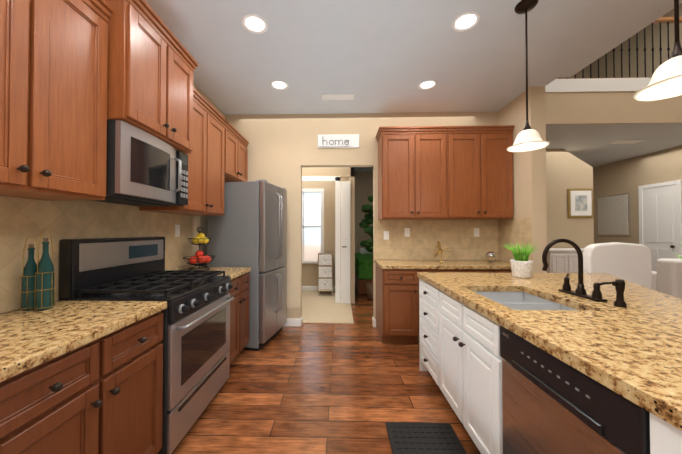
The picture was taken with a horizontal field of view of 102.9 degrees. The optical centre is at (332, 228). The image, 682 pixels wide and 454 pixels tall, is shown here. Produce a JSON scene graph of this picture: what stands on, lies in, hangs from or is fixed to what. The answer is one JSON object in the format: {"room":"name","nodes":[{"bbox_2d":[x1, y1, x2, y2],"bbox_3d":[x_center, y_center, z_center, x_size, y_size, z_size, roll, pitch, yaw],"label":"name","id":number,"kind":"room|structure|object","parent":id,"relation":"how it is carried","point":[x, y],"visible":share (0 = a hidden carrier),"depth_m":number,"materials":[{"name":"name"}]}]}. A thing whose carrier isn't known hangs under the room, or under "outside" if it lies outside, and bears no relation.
{"room":"kitchen","nodes":[
{"label":"kitchen","id":0,"kind":"room"},
{"bbox_2d":[0,83,224,313],"bbox_3d":[-1.605,-0.141,1.695,0.120,2.910,8.700,0,-1,2],"label":"wall","id":1,"kind":"structure","parent":0,"point":[200,221],"depth_m":3.13,"materials":[{"name":"paint"}]},
{"bbox_2d":[0,0,111,200],"bbox_3d":[-1.384,-0.648,1.098,0.347,0.990,0.746,0,-1,2],"label":"upper cabinet","id":2,"kind":"object","parent":1,"relation":"attached to","point":[75,75],"depth_m":1.20,"materials":[{"name":"brown wood"}]},
{"bbox_2d":[0,196,193,312],"bbox_3d":[-1.539,0.115,1.714,0.009,0.576,2.448,0,-1,2],"label":"tile backsplash","id":3,"kind":"structure","parent":1,"relation":"attached to","point":[22,220],"depth_m":1.56,"materials":[{"name":"beige tile"}]},
{"bbox_2d":[175,225,179,236],"bbox_3d":[-1.505,0.026,2.641,0.008,0.116,0.072,0,-1,2],"label":"electrical outlet plate","id":4,"kind":"object","parent":3,"relation":"attached to","point":[177,230],"visible":1,"depth_m":2.63,"materials":[{"name":"white plastic"}]},
{"bbox_2d":[100,0,195,155],"bbox_3d":[-1.318,-0.929,1.812,0.442,0.680,0.674,0,-1,2],"label":"upper cabinet","id":5,"kind":"object","parent":1,"relation":"attached to","point":[153,91],"depth_m":1.66,"materials":[{"name":"brown wood"}]},
{"bbox_2d":[92,120,187,206],"bbox_3d":[-1.311,-0.377,1.805,0.438,0.416,0.662,0,-1,2],"label":"microwave","id":6,"kind":"object","parent":5,"relation":"attached to","point":[144,169],"visible":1,"depth_m":1.64,"materials":[{"name":"silver metal"}]},
{"bbox_2d":[139,96,227,215],"bbox_3d":[-1.346,-0.630,2.546,0.347,0.990,0.796,0,-1,2],"label":"upper cabinet","id":7,"kind":"object","parent":1,"relation":"attached to","point":[207,170],"depth_m":2.55,"materials":[{"name":"brown wood"}]},
{"bbox_2d":[228,128,247,181],"bbox_3d":[-1.325,-0.851,3.318,0.347,0.530,0.738,0,-1,2],"label":"upper cabinet","id":8,"kind":"object","parent":1,"relation":"attached to","point":[237,146],"depth_m":3.30,"materials":[{"name":"brown wood"}]},
{"bbox_2d":[302,189,323,263],"bbox_3d":[-0.637,-0.034,5.935,0.950,1.640,0.130,0,-1,2],"label":"window","id":9,"kind":"structure","parent":0,"point":[312,224],"depth_m":5.97,"materials":[{"name":"white glass"}]},
{"bbox_2d":[172,284,480,453],"bbox_3d":[2.477,1.361,3.018,8.450,0.060,11.600,0,-1,2],"label":"floor","id":10,"kind":"structure","parent":0,"point":[323,388],"depth_m":2.12,"materials":[{"name":"brown wood"}]},
{"bbox_2d":[0,311,162,453],"bbox_3d":[-1.244,0.873,1.101,0.627,0.868,0.797,0,-1,2],"label":"base cabinet","id":11,"kind":"object","parent":10,"relation":"on","point":[103,395],"depth_m":1.06,"materials":[{"name":"brown wood"}]},
{"bbox_2d":[59,236,233,453],"bbox_3d":[-1.172,0.692,1.913,0.710,1.250,0.820,0,-1,2],"label":"range","id":12,"kind":"object","parent":10,"relation":"on","point":[195,341],"visible":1,"depth_m":1.71,"materials":[{"name":"silver metal"}]},
{"bbox_2d":[229,272,249,363],"bbox_3d":[-1.203,0.892,2.623,0.627,0.868,0.595,0,-1,2],"label":"base cabinet","id":13,"kind":"object","parent":10,"relation":"on","point":[240,306],"depth_m":2.62,"materials":[{"name":"brown wood"}]},
{"bbox_2d":[0,267,250,381],"bbox_3d":[-1.219,0.426,1.809,0.639,0.040,2.233,0,-1,2],"label":"countertop","id":14,"kind":"structure","parent":13,"relation":"on","point":[29,339],"depth_m":1.11,"materials":[{"name":"stone"}]},
{"bbox_2d":[20,227,55,310],"bbox_3d":[-1.450,0.197,1.340,0.139,0.404,0.077,0,-1,2],"label":"bottles","id":15,"kind":"object","parent":14,"relation":"on","point":[37,288],"visible":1,"depth_m":1.32,"materials":[{"name":"teal glass"}]},
{"bbox_2d":[183,227,215,270],"bbox_3d":[-1.337,0.202,2.734,0.298,0.428,0.298,0,-1,2],"label":"fruit basket","id":16,"kind":"object","parent":14,"relation":"on","point":[200,257],"visible":0.98,"depth_m":2.71,"materials":[{"name":"red food"}]},
{"bbox_2d":[207,179,286,350],"bbox_3d":[-0.978,0.403,3.315,0.750,1.862,0.676,0,-1,12],"label":"refrigerator","id":17,"kind":"object","parent":10,"relation":"on","point":[248,228],"visible":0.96,"depth_m":3.00,"materials":[{"name":"grey metal"}]},
{"bbox_2d":[355,248,372,293],"bbox_3d":[1.446,0.941,6.372,1.810,0.858,1.680,0,-1,2],"label":"armchair","id":18,"kind":"object","parent":10,"relation":"on","point":[363,266],"visible":0.31,"depth_m":5.57,"materials":[{"name":"green fabric"}]},
{"bbox_2d":[359,195,372,298],"bbox_3d":[0.791,0.357,5.317,0.547,1.999,0.590,0,-1,2],"label":"ficus plant","id":19,"kind":"object","parent":10,"relation":"on","point":[366,222],"visible":0.6,"depth_m":5.18,"materials":[{"name":"green plant"}]},
{"bbox_2d":[385,422,466,453],"bbox_3d":[0.559,1.300,1.405,0.430,0.019,0.830,0,-1,2],"label":"rubber mat","id":20,"kind":"object","parent":10,"relation":"on","point":[421,438],"visible":1,"depth_m":1.68,"materials":[{"name":"black rubber"}]},
{"bbox_2d":[376,265,511,342],"bbox_3d":[1.395,0.900,3.327,1.640,0.868,0.666,0,-1,2],"label":"base cabinet","id":21,"kind":"object","parent":10,"relation":"on","point":[397,305],"visible":0.25,"depth_m":3.06,"materials":[{"name":"brown wood"}]},
{"bbox_2d":[374,260,510,269],"bbox_3d":[1.385,0.445,3.346,1.660,0.040,0.639,0,-1,2],"label":"countertop","id":22,"kind":"structure","parent":21,"relation":"on","point":[436,264],"depth_m":3.15,"materials":[{"name":"stone"}]},
{"bbox_2d":[433,241,450,261],"bbox_3d":[1.363,0.290,3.388,0.226,0.267,0.217,0,-1,2],"label":"starburst","id":23,"kind":"object","parent":22,"relation":"on","point":[439,249],"visible":1,"depth_m":3.38,"materials":[{"name":"gold metal"}]},
{"bbox_2d":[485,251,496,262],"bbox_3d":[1.950,0.353,3.345,0.130,0.140,0.132,0,-1,2],"label":"orb","id":24,"kind":"object","parent":22,"relation":"on","point":[490,256],"visible":1,"depth_m":3.31,"materials":[{"name":"silver metal"}]},
{"bbox_2d":[419,278,499,379],"bbox_3d":[1.171,0.887,2.242,0.740,0.868,0.573,0,-1,2],"label":"base cabinet","id":25,"kind":"object","parent":10,"relation":"on","point":[436,307],"depth_m":2.08,"materials":[{"name":"white wood"}]},
{"bbox_2d":[417,272,681,430],"bbox_3d":[1.626,0.422,1.482,1.721,0.040,2.090,0,-1,2],"label":"countertop","id":26,"kind":"structure","parent":25,"relation":"on","point":[632,352],"depth_m":1.10,"materials":[{"name":"stone"}]},
{"bbox_2d":[504,242,538,277],"bbox_3d":[1.587,0.263,2.284,0.273,0.294,0.273,0,-1,2],"label":"potted plant","id":27,"kind":"object","parent":26,"relation":"on","point":[521,264],"visible":1,"depth_m":2.24,"materials":[{"name":"ceramic"}]},
{"bbox_2d":[475,292,576,309],"bbox_3d":[1.112,0.571,1.614,0.459,0.254,0.614,0,-1,2],"label":"undermount sink","id":28,"kind":"object","parent":26,"relation":"in","point":[519,301],"visible":0.12,"depth_m":1.73,"materials":[{"name":"silver metal"}]},
{"bbox_2d":[542,239,626,307],"bbox_3d":[1.383,0.232,1.566,0.276,0.340,0.398,0,-1,2],"label":"faucet","id":29,"kind":"object","parent":26,"relation":"on","point":[618,284],"visible":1,"depth_m":1.60,"materials":[{"name":"black metal"}]},
{"bbox_2d":[435,326,674,453],"bbox_3d":[1.155,1.024,1.633,0.740,0.580,0.788,0,-1,2],"label":"base cabinet","id":30,"kind":"object","parent":10,"relation":"on","point":[460,357],"depth_m":1.46,"materials":[{"name":"white wood"}]},
{"bbox_2d":[547,248,583,272],"bbox_3d":[4.356,0.870,5.035,0.960,0.970,0.400,0,-1,2],"label":"base cabinet","id":31,"kind":"object","parent":10,"relation":"on","point":[562,260],"visible":0.15,"depth_m":4.85,"materials":[{"name":"white wood"}]},
{"bbox_2d":[500,325,649,453],"bbox_3d":[1.056,0.872,0.941,0.611,0.866,0.596,0,-1,2],"label":"dishwasher","id":32,"kind":"object","parent":10,"relation":"on","point":[551,404],"visible":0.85,"depth_m":0.92,"materials":[{"name":"black metal"}]},
{"bbox_2d":[583,242,651,288],"bbox_3d":[2.856,0.738,2.956,0.609,1.184,0.560,0,-1,2],"label":"chair","id":33,"kind":"object","parent":10,"relation":"on","point":[631,262],"visible":0.33,"depth_m":2.68,"materials":[{"name":"white fabric"}]},
{"bbox_2d":[651,259,681,298],"bbox_3d":[5.691,0.908,4.449,1.500,0.880,1.060,0,-1,2],"label":"chair","id":34,"kind":"object","parent":10,"relation":"on","point":[667,277],"visible":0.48,"depth_m":4.00,"materials":[{"name":"white fabric"}]},
{"bbox_2d":[302,291,353,323],"bbox_3d":[-0.567,1.347,4.865,1.785,0.012,2.070,0,-1,2],"label":"floor","id":35,"kind":"structure","parent":0,"point":[323,307],"depth_m":4.46,"materials":[{"name":"beige carpet"}]},
{"bbox_2d":[318,252,332,295],"bbox_3d":[-0.140,0.926,5.599,0.300,0.848,0.431,0,-1,2],"label":"dresser","id":36,"kind":"object","parent":35,"relation":"on","point":[325,271],"visible":1,"depth_m":5.41,"materials":[{"name":"white wood"}]},
{"bbox_2d":[302,167,354,303],"bbox_3d":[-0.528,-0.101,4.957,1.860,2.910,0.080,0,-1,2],"label":"wall","id":37,"kind":"structure","parent":0,"point":[309,272],"depth_m":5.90,"materials":[{"name":"beige paint"}]},
{"bbox_2d":[302,176,339,302],"bbox_3d":[-0.443,0.209,4.944,1.170,2.290,0.095,0,-1,2],"label":"door frame","id":38,"kind":"structure","parent":37,"relation":"attached to","point":[336,179],"depth_m":4.89,"materials":[{"name":"white wood"}]},
{"bbox_2d":[302,286,340,290],"bbox_3d":[-0.539,1.305,5.892,1.782,0.098,0.015,0,-1,2],"label":"baseboard","id":39,"kind":"structure","parent":37,"relation":"attached to","point":[304,288],"depth_m":5.88,"materials":[{"name":"white wood"}]},
{"bbox_2d":[341,181,349,302],"bbox_3d":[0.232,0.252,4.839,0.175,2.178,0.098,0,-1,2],"label":"hall door","id":40,"kind":"structure","parent":37,"relation":"in","point":[345,241],"depth_m":4.84,"materials":[{"name":"white wood"}]},
{"bbox_2d":[225,112,497,318],"bbox_3d":[0.451,-0.115,3.761,3.880,2.910,0.120,0,-1,2],"label":"wall","id":41,"kind":"structure","parent":0,"point":[283,149],"depth_m":3.73,"materials":[{"name":"paint"}]},
{"bbox_2d":[284,317,302,326],"bbox_3d":[-0.954,1.287,3.723,1.068,0.105,0.036,0,-1,2],"label":"baseboard","id":42,"kind":"structure","parent":41,"relation":"attached to","point":[295,322],"depth_m":3.69,"materials":[{"name":"white wood"}]},
{"bbox_2d":[318,134,358,147],"bbox_3d":[0.082,-1.186,3.709,0.565,0.180,0.026,0,-1,2],"label":"home sign","id":43,"kind":"object","parent":41,"relation":"attached to","point":[340,141],"visible":1,"depth_m":3.70,"materials":[{"name":"white"}]},
{"bbox_2d":[372,318,375,326],"bbox_3d":[1.392,1.286,3.660,1.674,0.105,0.036,0,-1,2],"label":"baseboard","id":44,"kind":"structure","parent":41,"relation":"attached to","point":[373,320],"depth_m":3.67,"materials":[{"name":"white wood"}]},
{"bbox_2d":[384,231,388,239],"bbox_3d":[0.729,0.099,3.676,0.072,0.116,0.008,0,-1,2],"label":"electrical outlet plate","id":45,"kind":"object","parent":41,"relation":"attached to","point":[386,235],"visible":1,"depth_m":3.67,"materials":[{"name":"white plastic"}]},
{"bbox_2d":[404,228,409,236],"bbox_3d":[1.009,0.058,3.669,0.072,0.116,0.008,0,-1,2],"label":"electrical outlet plate","id":46,"kind":"object","parent":41,"relation":"attached to","point":[406,232],"visible":1,"depth_m":3.67,"materials":[{"name":"white plastic"}]},
{"bbox_2d":[375,129,454,219],"bbox_3d":[1.052,-0.653,3.515,0.876,1.080,0.347,0,-1,2],"label":"upper cabinet","id":47,"kind":"object","parent":41,"relation":"attached to","point":[445,172],"depth_m":3.35,"materials":[{"name":"brown wood"}]},
{"bbox_2d":[374,217,531,261],"bbox_3d":[1.387,0.155,3.352,1.664,0.536,0.639,0,-1,2],"label":"tile backsplash","id":48,"kind":"structure","parent":41,"relation":"attached to","point":[456,236],"depth_m":3.66,"materials":[{"name":"beige tile"}]},
{"bbox_2d":[474,228,478,236],"bbox_3d":[1.933,0.058,3.644,0.072,0.116,0.008,0,-1,2],"label":"electrical outlet plate","id":49,"kind":"object","parent":41,"relation":"attached to","point":[476,232],"visible":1,"depth_m":3.64,"materials":[{"name":"white plastic"}]},
{"bbox_2d":[455,129,513,219],"bbox_3d":[1.781,-0.653,3.495,0.878,1.080,0.347,0,-1,2],"label":"upper cabinet","id":50,"kind":"object","parent":41,"relation":"attached to","point":[483,162],"depth_m":3.33,"materials":[{"name":"brown wood"}]},
{"bbox_2d":[355,171,372,252],"bbox_3d":[1.441,-0.072,7.325,1.950,2.910,0.120,0,-1,2],"label":"wall","id":51,"kind":"structure","parent":0,"point":[361,187],"depth_m":7.29,"materials":[{"name":"beige paint"}]},
{"bbox_2d":[145,0,681,170],"bbox_3d":[0.438,-1.629,3.110,4.130,0.100,11.600,0,-1,2],"label":"ceiling","id":52,"kind":"structure","parent":0,"point":[380,56],"depth_m":2.40,"materials":[{"name":"paint"}]},
{"bbox_2d":[242,14,267,33],"bbox_3d":[-0.604,-1.585,2.116,0.196,0.009,0.196,0,-1,2],"label":"recessed light","id":53,"kind":"object","parent":52,"relation":"in","point":[255,23],"visible":1,"depth_m":2.11,"materials":[{"name":"white glass"}]},
{"bbox_2d":[270,80,287,89],"bbox_3d":[-0.585,-1.574,2.996,0.196,0.009,0.196,0,-1,2],"label":"recessed light","id":54,"kind":"object","parent":52,"relation":"in","point":[279,84],"visible":1,"depth_m":2.99,"materials":[{"name":"white glass"}]},
{"bbox_2d":[322,94,353,99],"bbox_3d":[0.067,-1.569,3.254,0.380,0.014,0.130,0,-1,2],"label":"ceiling vent","id":55,"kind":"object","parent":52,"relation":"in","point":[337,96],"visible":1,"depth_m":3.24,"materials":[{"name":"white metal"}]},
{"bbox_2d":[418,80,436,89],"bbox_3d":[1.045,-1.575,2.993,0.196,0.009,0.196,0,-1,2],"label":"recessed light","id":56,"kind":"object","parent":52,"relation":"in","point":[427,84],"visible":1,"depth_m":2.98,"materials":[{"name":"white glass"}]},
{"bbox_2d":[452,11,479,31],"bbox_3d":[1.026,-1.585,2.093,0.196,0.009,0.196,0,-1,2],"label":"recessed light","id":57,"kind":"object","parent":52,"relation":"in","point":[466,21],"visible":1,"depth_m":2.09,"materials":[{"name":"white glass"}]},
{"bbox_2d":[507,0,549,151],"bbox_3d":[1.382,-1.082,1.933,0.250,1.020,0.250,0,-1,2],"label":"pendant light","id":58,"kind":"object","parent":52,"relation":"hanging from","point":[528,138],"visible":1,"depth_m":1.93,"materials":[{"name":"white glass"}]},
{"bbox_2d":[633,0,681,100],"bbox_3d":[1.441,-1.094,1.140,0.250,1.015,0.250,0,-1,2],"label":"pendant light","id":59,"kind":"object","parent":52,"relation":"hanging from","point":[665,81],"visible":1,"depth_m":1.14,"materials":[{"name":"white glass"}]},
{"bbox_2d":[497,86,546,272],"bbox_3d":[2.300,-0.121,3.332,0.160,2.910,0.640,0,-1,2],"label":"wall","id":60,"kind":"structure","parent":0,"point":[529,184],"depth_m":3.03,"materials":[{"name":"paint"}]},
{"bbox_2d":[546,149,593,247],"bbox_3d":[3.775,-0.096,5.363,2.580,2.910,0.120,0,-1,2],"label":"wall","id":61,"kind":"structure","parent":0,"point":[565,170],"depth_m":5.29,"materials":[{"name":"beige paint"}]},
{"bbox_2d":[567,189,592,217],"bbox_3d":[4.802,-0.482,5.260,0.470,0.560,0.036,0,-1,2],"label":"framed picture","id":62,"kind":"object","parent":61,"relation":"attached to","point":[580,203],"visible":0.96,"depth_m":5.25,"materials":[{"name":"white paper"}]},
{"bbox_2d":[556,65,589,78],"bbox_3d":[4.630,-1.620,7.059,4.200,6.000,0.120,0,-1,2],"label":"wall","id":63,"kind":"structure","parent":0,"point":[586,72],"depth_m":6.98,"materials":[{"name":"beige paint"}]},
{"bbox_2d":[545,78,681,167],"bbox_3d":[4.629,-1.884,5.520,3.880,0.670,2.965,0,-1,2],"label":"balcony slab","id":64,"kind":"object","parent":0,"point":[588,121],"visible":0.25,"depth_m":4.08,"materials":[{"name":"paint"}]},
{"bbox_2d":[559,17,681,78],"bbox_3d":[4.099,-2.766,4.141,2.835,1.060,0.140,0,-1,2],"label":"railing","id":65,"kind":"object","parent":64,"relation":"on","point":[663,20],"visible":0.31,"depth_m":4.12,"materials":[{"name":"black metal"}]},
{"bbox_2d":[608,140,643,143],"bbox_3d":[5.277,-1.550,4.880,0.450,0.011,0.200,0,-1,2],"label":"air vent","id":66,"kind":"object","parent":64,"relation":"in","point":[625,141],"depth_m":4.86,"materials":[{"name":"white"}]},
{"bbox_2d":[591,3,681,243],"bbox_3d":[6.537,-1.682,2.047,0.120,6.000,9.800,0,-1,2],"label":"wall","id":67,"kind":"structure","parent":0,"point":[630,175],"depth_m":5.90,"materials":[{"name":"beige paint"}]},
{"bbox_2d":[597,193,630,235],"bbox_3d":[6.576,-0.298,6.381,0.030,0.960,0.760,0,-1,2],"label":"art panel","id":68,"kind":"object","parent":67,"relation":"attached to","point":[613,215],"visible":0.98,"depth_m":6.34,"materials":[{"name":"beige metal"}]},
{"bbox_2d":[638,180,681,271],"bbox_3d":[6.526,0.230,5.446,0.079,2.260,0.720,0,-1,2],"label":"door","id":69,"kind":"structure","parent":67,"relation":"in","point":[660,220],"depth_m":5.40,"materials":[{"name":"white wood"}]}
]}

